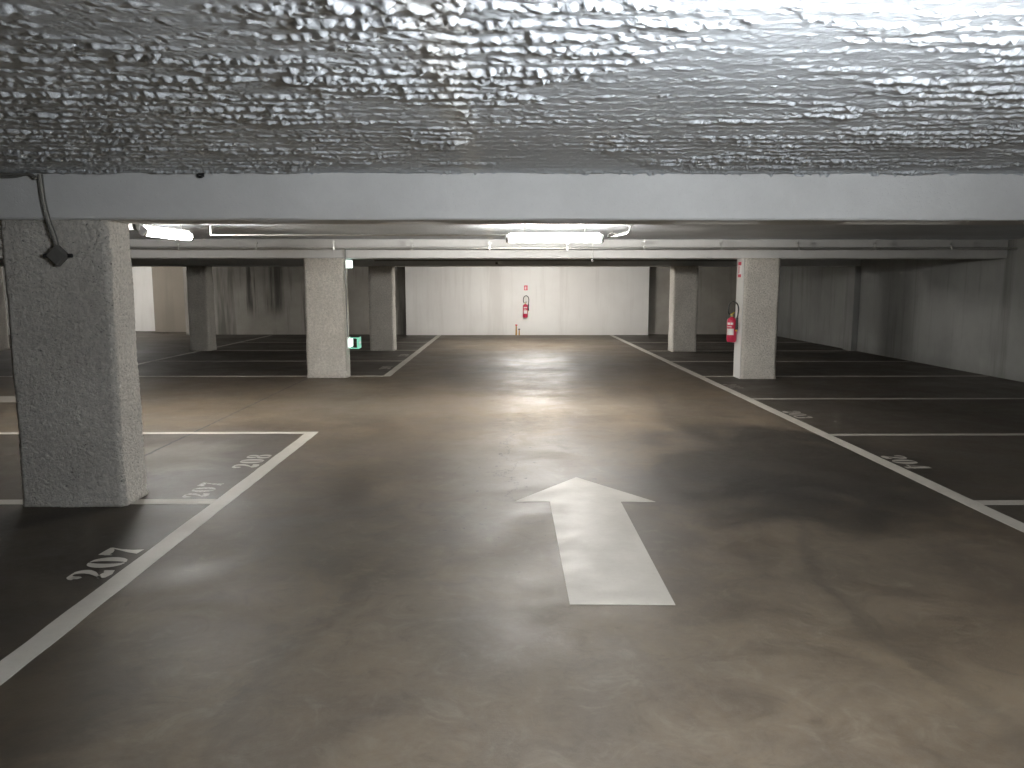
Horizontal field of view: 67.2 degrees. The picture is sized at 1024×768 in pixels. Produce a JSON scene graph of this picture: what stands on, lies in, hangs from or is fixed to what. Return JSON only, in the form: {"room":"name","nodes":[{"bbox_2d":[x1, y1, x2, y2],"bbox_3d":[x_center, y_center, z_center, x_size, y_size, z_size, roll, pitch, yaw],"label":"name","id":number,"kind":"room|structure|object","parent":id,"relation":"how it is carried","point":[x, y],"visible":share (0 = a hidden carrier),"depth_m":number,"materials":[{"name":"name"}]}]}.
{"room":"parking garage","nodes":[
{"label":"parking garage","id":0,"kind":"room"},
{"bbox_2d":[2,267,9,334],"bbox_3d":[-15.757,-0.989,10.041,0.300,2.500,32.500,0,7,-1],"label":"wall","id":1,"kind":"structure","parent":0,"point":[6,299],"depth_m":24.00,"materials":[{"name":"grey concrete"}]},
{"bbox_2d":[132,267,154,330],"bbox_3d":[-13.025,-3.047,26.039,5.500,2.500,0.300,0,7,-1],"label":"wall","id":2,"kind":"structure","parent":0,"point":[142,276],"depth_m":25.92,"materials":[{"name":"white paint"}]},
{"bbox_2d":[183,267,736,334],"bbox_3d":[-1.091,-2.945,25.245,18.350,2.500,2.150,0,7,-1],"label":"wall","id":3,"kind":"structure","parent":0,"point":[247,300],"depth_m":24.18,"materials":[{"name":"concrete"}]},
{"bbox_2d":[151,267,185,331],"bbox_3d":[-11.082,-3.005,25.712,1.620,2.500,0.400,0,7,-1],"label":"wall","id":4,"kind":"structure","parent":3,"relation":"attached to","point":[167,282],"depth_m":25.53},
{"bbox_2d":[0,331,1023,767],"bbox_3d":[-3.681,0.371,10.243,24.450,0.250,32.900,0,7,-1],"label":"floor","id":5,"kind":"structure","parent":0,"point":[382,596],"depth_m":4.20,"materials":[{"name":"concrete"}]},
{"bbox_2d":[0,266,9,350],"bbox_3d":[-12.457,-1.787,18.265,0.700,1.985,0.474,0,7,-1],"label":"concrete column","id":6,"kind":"structure","parent":5,"relation":"on","point":[4,337],"depth_m":18.35,"materials":[{"name":"grey concrete"}]},
{"bbox_2d":[0,396,15,401],"bbox_3d":[-7.659,0.210,10.508,2.500,0.002,1.050,0,7,-1],"label":"painted arrow","id":7,"kind":"object","parent":5,"relation":"on","point":[2,398],"visible":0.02,"depth_m":10.49,"materials":[{"name":"white paint"}]},
{"bbox_2d":[0,220,147,506],"bbox_3d":[-3.092,-0.142,5.472,0.760,1.985,0.390,0,7,-1],"label":"concrete column","id":8,"kind":"structure","parent":5,"relation":"on","point":[75,371],"depth_m":5.32,"materials":[{"name":"grey concrete"}]},
{"bbox_2d":[37,174,72,265],"bbox_3d":[-3.042,-1.087,5.123,0.190,0.601,0.057,0,7,-1],"label":"junction box","id":9,"kind":"object","parent":8,"relation":"attached to","point":[57,254],"visible":1,"depth_m":5.12,"materials":[{"name":"grey plastic"}]},
{"bbox_2d":[67,548,143,579],"bbox_3d":[-2.275,1.004,4.323,0.232,0.001,0.509,0,7,-1],"label":"painted number","id":10,"kind":"object","parent":5,"relation":"on","point":[109,551],"visible":1,"depth_m":4.30,"materials":[{"name":"white paint"}]},
{"bbox_2d":[0,499,216,504],"bbox_3d":[-4.702,0.851,5.525,5.108,0.002,0.128,0,7,-1],"label":"painted line","id":11,"kind":"object","parent":5,"relation":"on","point":[140,501],"visible":0.51,"depth_m":5.55,"materials":[{"name":"white paint"}]},
{"bbox_2d":[0,432,305,433],"bbox_3d":[-4.730,0.518,8.108,5.108,0.002,0.098,0,7,-1],"label":"painted line","id":12,"kind":"object","parent":5,"relation":"on","point":[0,432],"visible":0.59,"depth_m":8.14,"materials":[{"name":"white paint"}]},
{"bbox_2d":[0,432,317,684],"bbox_3d":[-2.080,0.922,4.972,0.132,0.002,6.470,0,7,-1],"label":"painted line","id":13,"kind":"object","parent":5,"relation":"on","point":[11,664],"visible":1,"depth_m":4.09,"materials":[{"name":"white paint"}]},
{"bbox_2d":[0,376,350,376],"bbox_3d":[-7.373,-0.129,13.144,10.328,0.002,0.108,0,7,-1],"label":"painted line","id":14,"kind":"object","parent":5,"relation":"on","point":[0,376],"visible":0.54,"depth_m":13.12,"materials":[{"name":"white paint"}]},
{"bbox_2d":[186,266,216,350],"bbox_3d":[-7.384,-1.794,18.317,0.494,1.985,0.479,0,7,-1],"label":"concrete column","id":15,"kind":"structure","parent":5,"relation":"on","point":[201,311],"depth_m":18.13,"materials":[{"name":"grey concrete"}]},
{"bbox_2d":[182,483,223,497],"bbox_3d":[-2.349,0.806,5.864,0.195,0.001,0.438,0,7,-1],"label":"painted number","id":16,"kind":"object","parent":5,"relation":"on","point":[201,484],"visible":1,"depth_m":5.84,"materials":[{"name":"paint"}]},
{"bbox_2d":[138,335,271,364],"bbox_3d":[-7.404,-0.820,18.510,0.108,0.002,10.720,0,7,-1],"label":"painted line","id":17,"kind":"object","parent":5,"relation":"on","point":[269,335],"visible":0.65,"depth_m":17.66,"materials":[{"name":"grey paint"}]},
{"bbox_2d":[232,455,271,467],"bbox_3d":[-2.296,0.683,6.820,0.220,0.001,0.526,0,7,-1],"label":"painted number","id":18,"kind":"object","parent":5,"relation":"on","point":[259,460],"visible":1,"depth_m":6.80,"materials":[{"name":"grey paint"}]},
{"bbox_2d":[212,350,305,350],"bbox_3d":[-4.828,-0.804,18.393,5.128,0.002,0.098,0,7,-1],"label":"painted line","id":19,"kind":"object","parent":5,"relation":"on","point":[212,350],"visible":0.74,"depth_m":18.33,"materials":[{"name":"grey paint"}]},
{"bbox_2d":[303,258,350,377],"bbox_3d":[-3.111,-1.106,12.966,0.698,1.985,0.361,0,7,-1],"label":"concrete column","id":20,"kind":"structure","parent":5,"relation":"on","point":[328,355],"depth_m":12.81,"materials":[{"name":"grey concrete"}]},
{"bbox_2d":[345,268,347,336],"bbox_3d":[-2.752,-1.347,12.805,0.025,1.135,0.019,0,7,-1],"label":"conduit","id":21,"kind":"object","parent":20,"relation":"attached to","point":[345,268],"visible":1,"depth_m":12.79,"materials":[{"name":"grey plastic"}]},
{"bbox_2d":[345,260,352,267],"bbox_3d":[-2.719,-1.997,12.822,0.095,0.140,0.200,0,7,-1],"label":"emergency light","id":22,"kind":"object","parent":20,"relation":"attached to","point":[348,263],"visible":1,"depth_m":12.73,"materials":[{"name":"white plastic"}]},
{"bbox_2d":[346,337,360,348],"bbox_3d":[-2.665,-0.698,12.990,0.202,0.190,0.240,0,7,-1],"label":"exit sign","id":23,"kind":"object","parent":20,"relation":"attached to","point":[349,339],"visible":1,"depth_m":12.89,"materials":[{"name":"green plastic"}]},
{"bbox_2d":[368,266,396,350],"bbox_3d":[-3.077,-1.794,18.313,0.598,1.985,0.474,0,7,-1],"label":"concrete column","id":24,"kind":"structure","parent":5,"relation":"on","point":[382,309],"depth_m":18.11,"materials":[{"name":"grey concrete"}]},
{"bbox_2d":[384,335,440,375],"bbox_3d":[-2.204,-0.821,18.524,0.132,0.002,10.800,0,7,-1],"label":"painted line","id":25,"kind":"object","parent":5,"relation":"on","point":[391,372],"visible":1,"depth_m":16.33,"materials":[{"name":"white paint"}]},
{"bbox_2d":[514,477,674,604],"bbox_3d":[0.529,0.918,5.004,1.020,0.002,2.520,0,7,-1],"label":"painted arrow","id":26,"kind":"object","parent":5,"relation":"on","point":[605,560],"visible":1,"depth_m":4.58,"materials":[{"name":"white paint"}]},
{"bbox_2d":[668,266,698,351],"bbox_3d":[4.025,-1.768,18.115,0.584,1.985,0.518,0,7,-1],"label":"concrete column","id":27,"kind":"structure","parent":5,"relation":"on","point":[683,300],"depth_m":17.89,"materials":[{"name":"grey concrete"}]},
{"bbox_2d":[629,342,809,342],"bbox_3d":[5.633,-1.125,20.882,4.898,0.002,0.098,0,7,-1],"label":"painted line","id":28,"kind":"object","parent":5,"relation":"on","point":[629,342],"visible":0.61,"depth_m":20.88,"materials":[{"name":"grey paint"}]},
{"bbox_2d":[723,384,742,387],"bbox_3d":[3.407,0.032,11.880,0.220,0.001,0.518,0,7,-1],"label":"painted number","id":29,"kind":"object","parent":5,"relation":"on","point":[729,386],"visible":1,"depth_m":11.83,"materials":[{"name":"paint"}]},
{"bbox_2d":[740,258,779,378],"bbox_3d":[4.093,-1.092,12.860,0.615,1.985,0.425,0,7,-1],"label":"concrete column","id":30,"kind":"structure","parent":5,"relation":"on","point":[761,275],"depth_m":12.66,"materials":[{"name":"grey concrete"}]},
{"bbox_2d":[733,258,744,378],"bbox_3d":[3.788,-1.089,12.857,0.015,1.980,0.360,0,7,-1],"label":"column render","id":31,"kind":"structure","parent":30,"relation":"attached to","point":[740,281],"depth_m":12.80,"materials":[{"name":"grey concrete"}]},
{"bbox_2d":[726,301,738,341],"bbox_3d":[3.673,-1.040,12.824,0.175,0.681,0.176,0,7,-3],"label":"fire extinguisher","id":32,"kind":"object","parent":31,"relation":"attached to","point":[732,323],"visible":1,"depth_m":12.78,"materials":[{"name":"red metal"}]},
{"bbox_2d":[738,262,741,277],"bbox_3d":[3.776,-1.894,12.763,0.006,0.260,0.170,0,7,-1],"label":"sign","id":33,"kind":"object","parent":31,"relation":"attached to","point":[739,263],"visible":1,"depth_m":12.77,"materials":[{"name":"plastic"}]},
{"bbox_2d":[671,361,910,361],"bbox_3d":[5.687,-0.461,15.725,4.898,0.002,0.098,0,7,-1],"label":"painted line","id":34,"kind":"object","parent":5,"relation":"on","point":[671,361],"visible":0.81,"depth_m":15.70,"materials":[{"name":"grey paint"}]},
{"bbox_2d":[782,411,812,417],"bbox_3d":[3.435,0.366,9.282,0.220,0.001,0.517,0,7,-1],"label":"painted number","id":35,"kind":"object","parent":5,"relation":"on","point":[793,412],"visible":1,"depth_m":9.31,"materials":[{"name":"grey paint"}]},
{"bbox_2d":[704,376,925,376],"bbox_3d":[5.714,-0.133,13.176,4.898,0.002,0.097,0,7,-1],"label":"painted line","id":36,"kind":"object","parent":5,"relation":"on","point":[704,376],"visible":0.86,"depth_m":13.13,"materials":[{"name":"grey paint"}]},
{"bbox_2d":[610,335,1023,531],"bbox_3d":[3.205,-0.108,12.977,0.132,0.002,22.100,0,7,-1],"label":"painted line","id":37,"kind":"object","parent":5,"relation":"on","point":[1005,519],"visible":1,"depth_m":6.84,"materials":[{"name":"white paint"}]},
{"bbox_2d":[752,398,1023,398],"bbox_3d":[5.742,0.201,10.578,4.898,0.002,0.098,0,7,-1],"label":"painted line","id":38,"kind":"object","parent":5,"relation":"on","point":[752,398],"visible":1,"depth_m":10.58,"materials":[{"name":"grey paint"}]},
{"bbox_2d":[881,455,930,468],"bbox_3d":[3.463,0.685,6.802,0.224,0.001,0.520,0,7,-1],"label":"painted number","id":39,"kind":"object","parent":5,"relation":"on","point":[886,457],"visible":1,"depth_m":6.79,"materials":[{"name":"grey paint"}]},
{"bbox_2d":[830,433,1023,435],"bbox_3d":[5.768,0.526,8.049,4.898,0.002,0.098,0,7,-1],"label":"painted line","id":40,"kind":"object","parent":5,"relation":"on","point":[1007,433],"visible":1,"depth_m":8.03,"materials":[{"name":"grey paint"}]},
{"bbox_2d":[974,500,1023,504],"bbox_3d":[5.795,0.848,5.549,4.898,0.002,0.118,0,7,-1],"label":"painted line","id":41,"kind":"object","parent":5,"relation":"on","point":[984,502],"visible":1,"depth_m":5.52,"materials":[{"name":"grey paint"}]},
{"bbox_2d":[0,0,1023,239],"bbox_3d":[-3.656,-2.015,9.977,24.300,0.035,32.780,0,7,-1],"label":"ceiling","id":42,"kind":"structure","parent":0,"point":[800,88],"depth_m":2.97,"materials":[{"name":"grey concrete"}]},
{"bbox_2d":[0,172,36,179],"bbox_3d":[-3.409,-1.372,5.088,0.573,0.050,0.045,0,7,3],"label":"loose cable","id":43,"kind":"object","parent":42,"relation":"hanging from","point":[2,175],"visible":1,"depth_m":5.07,"materials":[{"name":"black rubber"}]},
{"bbox_2d":[129,224,139,229],"bbox_3d":[-4.352,-1.628,7.660,1.250,0.194,0.100,0,7,-1],"label":"lamp","id":44,"kind":"object","parent":42,"relation":"hanging from","point":[131,226],"visible":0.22,"depth_m":7.64,"materials":[{"name":"white plastic"}]},
{"bbox_2d":[138,224,193,240],"bbox_3d":[-3.975,-1.780,8.884,0.100,0.204,1.000,1,7,6],"label":"lamp","id":45,"kind":"object","parent":42,"relation":"hanging from","point":[152,230],"visible":0.95,"depth_m":8.79,"materials":[{"name":"white plastic"}]},
{"bbox_2d":[147,228,191,239],"bbox_3d":[-3.975,-1.728,8.891,0.090,0.088,0.950,1,7,6],"label":"diffuser","id":46,"kind":"object","parent":45,"relation":"attached to","point":[181,234],"depth_m":8.89,"materials":[{"name":"white plastic"}]},
{"bbox_2d":[210,226,505,235],"bbox_3d":[-1.864,-1.859,9.350,3.589,0.121,0.019,0,7,-1],"label":"conduit","id":47,"kind":"object","parent":42,"relation":"attached to","point":[211,234],"visible":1,"depth_m":9.35,"materials":[{"name":"metal"}]},
{"bbox_2d":[0,259,860,266],"bbox_3d":[-3.768,-2.940,18.160,23.850,0.332,0.553,0,7,-1],"label":"concrete beam","id":48,"kind":"structure","parent":42,"relation":"attached to","point":[135,262],"depth_m":17.93,"materials":[{"name":"grey concrete"}]},
{"bbox_2d":[374,260,736,261],"bbox_3d":[1.110,-2.869,17.916,8.600,0.034,0.050,0,7,-1],"label":"conduit","id":49,"kind":"object","parent":48,"relation":"attached to","point":[374,260],"visible":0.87,"depth_m":17.89,"materials":[{"name":"metal"}]},
{"bbox_2d":[0,239,1007,258],"bbox_3d":[-3.711,-2.253,12.819,23.850,0.332,0.363,0,7,-1],"label":"concrete beam","id":50,"kind":"structure","parent":42,"relation":"attached to","point":[135,253],"depth_m":12.69,"materials":[{"name":"grey concrete"}]},
{"bbox_2d":[0,239,1016,249],"bbox_3d":[-3.707,-2.246,12.376,23.810,0.172,0.060,0,7,-1],"label":"ceiling pipe","id":51,"kind":"object","parent":42,"relation":"attached to","point":[256,247],"visible":0.83,"depth_m":12.43,"materials":[{"name":"metal"}]},
{"bbox_2d":[0,172,1023,224],"bbox_3d":[-3.632,-1.288,5.321,23.850,0.332,0.403,0,7,-1],"label":"concrete beam","id":52,"kind":"structure","parent":42,"relation":"attached to","point":[131,198],"depth_m":5.17,"materials":[{"name":"grey concrete"}]},
{"bbox_2d":[197,173,203,177],"bbox_3d":[-2.064,-1.384,5.101,0.058,0.043,0.040,0,7,-1],"label":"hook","id":53,"kind":"object","parent":52,"relation":"attached to","point":[198,174],"visible":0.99,"depth_m":5.09,"materials":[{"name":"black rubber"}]},
{"bbox_2d":[506,224,603,242],"bbox_3d":[0.520,-1.830,9.349,1.190,0.224,0.100,0,7,-1],"label":"lamp","id":54,"kind":"object","parent":42,"relation":"hanging from","point":[524,236],"visible":0.99,"depth_m":9.32,"materials":[{"name":"white plastic"}]},
{"bbox_2d":[509,235,600,241],"bbox_3d":[0.520,-1.768,9.357,1.140,0.088,0.090,0,7,-1],"label":"diffuser","id":55,"kind":"object","parent":54,"relation":"attached to","point":[512,238],"depth_m":9.32,"materials":[{"name":"white plastic"}]},
{"bbox_2d":[607,224,632,237],"bbox_3d":[1.288,-1.805,9.119,0.091,0.132,0.501,-3,8,-22],"label":"bracket","id":56,"kind":"object","parent":54,"relation":"attached to","point":[629,225],"visible":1,"depth_m":9.12,"materials":[{"name":"metal"}]},
{"bbox_2d":[405,267,649,334],"bbox_3d":[0.477,-2.788,24.022,7.540,2.500,0.350,0,7,-1],"label":"wall","id":57,"kind":"structure","parent":0,"point":[439,300],"depth_m":23.87,"materials":[{"name":"white paint"}]},
{"bbox_2d":[523,295,528,317],"bbox_3d":[0.418,-2.397,23.803,0.172,0.681,0.192,-6,9,-38],"label":"fire extinguisher","id":58,"kind":"object","parent":57,"relation":"attached to","point":[525,306],"visible":1,"depth_m":23.75,"materials":[{"name":"red metal"}]},
{"bbox_2d":[777,238,1023,381],"bbox_3d":[8.392,-1.022,10.292,0.300,2.500,32.500,0,7,-1],"label":"wall","id":59,"kind":"structure","parent":0,"point":[967,315],"depth_m":15.18,"materials":[{"name":"grey concrete"}]},
{"bbox_2d":[843,266,860,350],"bbox_3d":[8.088,-1.796,18.331,0.140,1.985,0.450,0,7,-1],"label":"concrete column","id":60,"kind":"structure","parent":59,"relation":"attached to","point":[853,278],"depth_m":18.20,"materials":[{"name":"grey concrete"}]}
]}

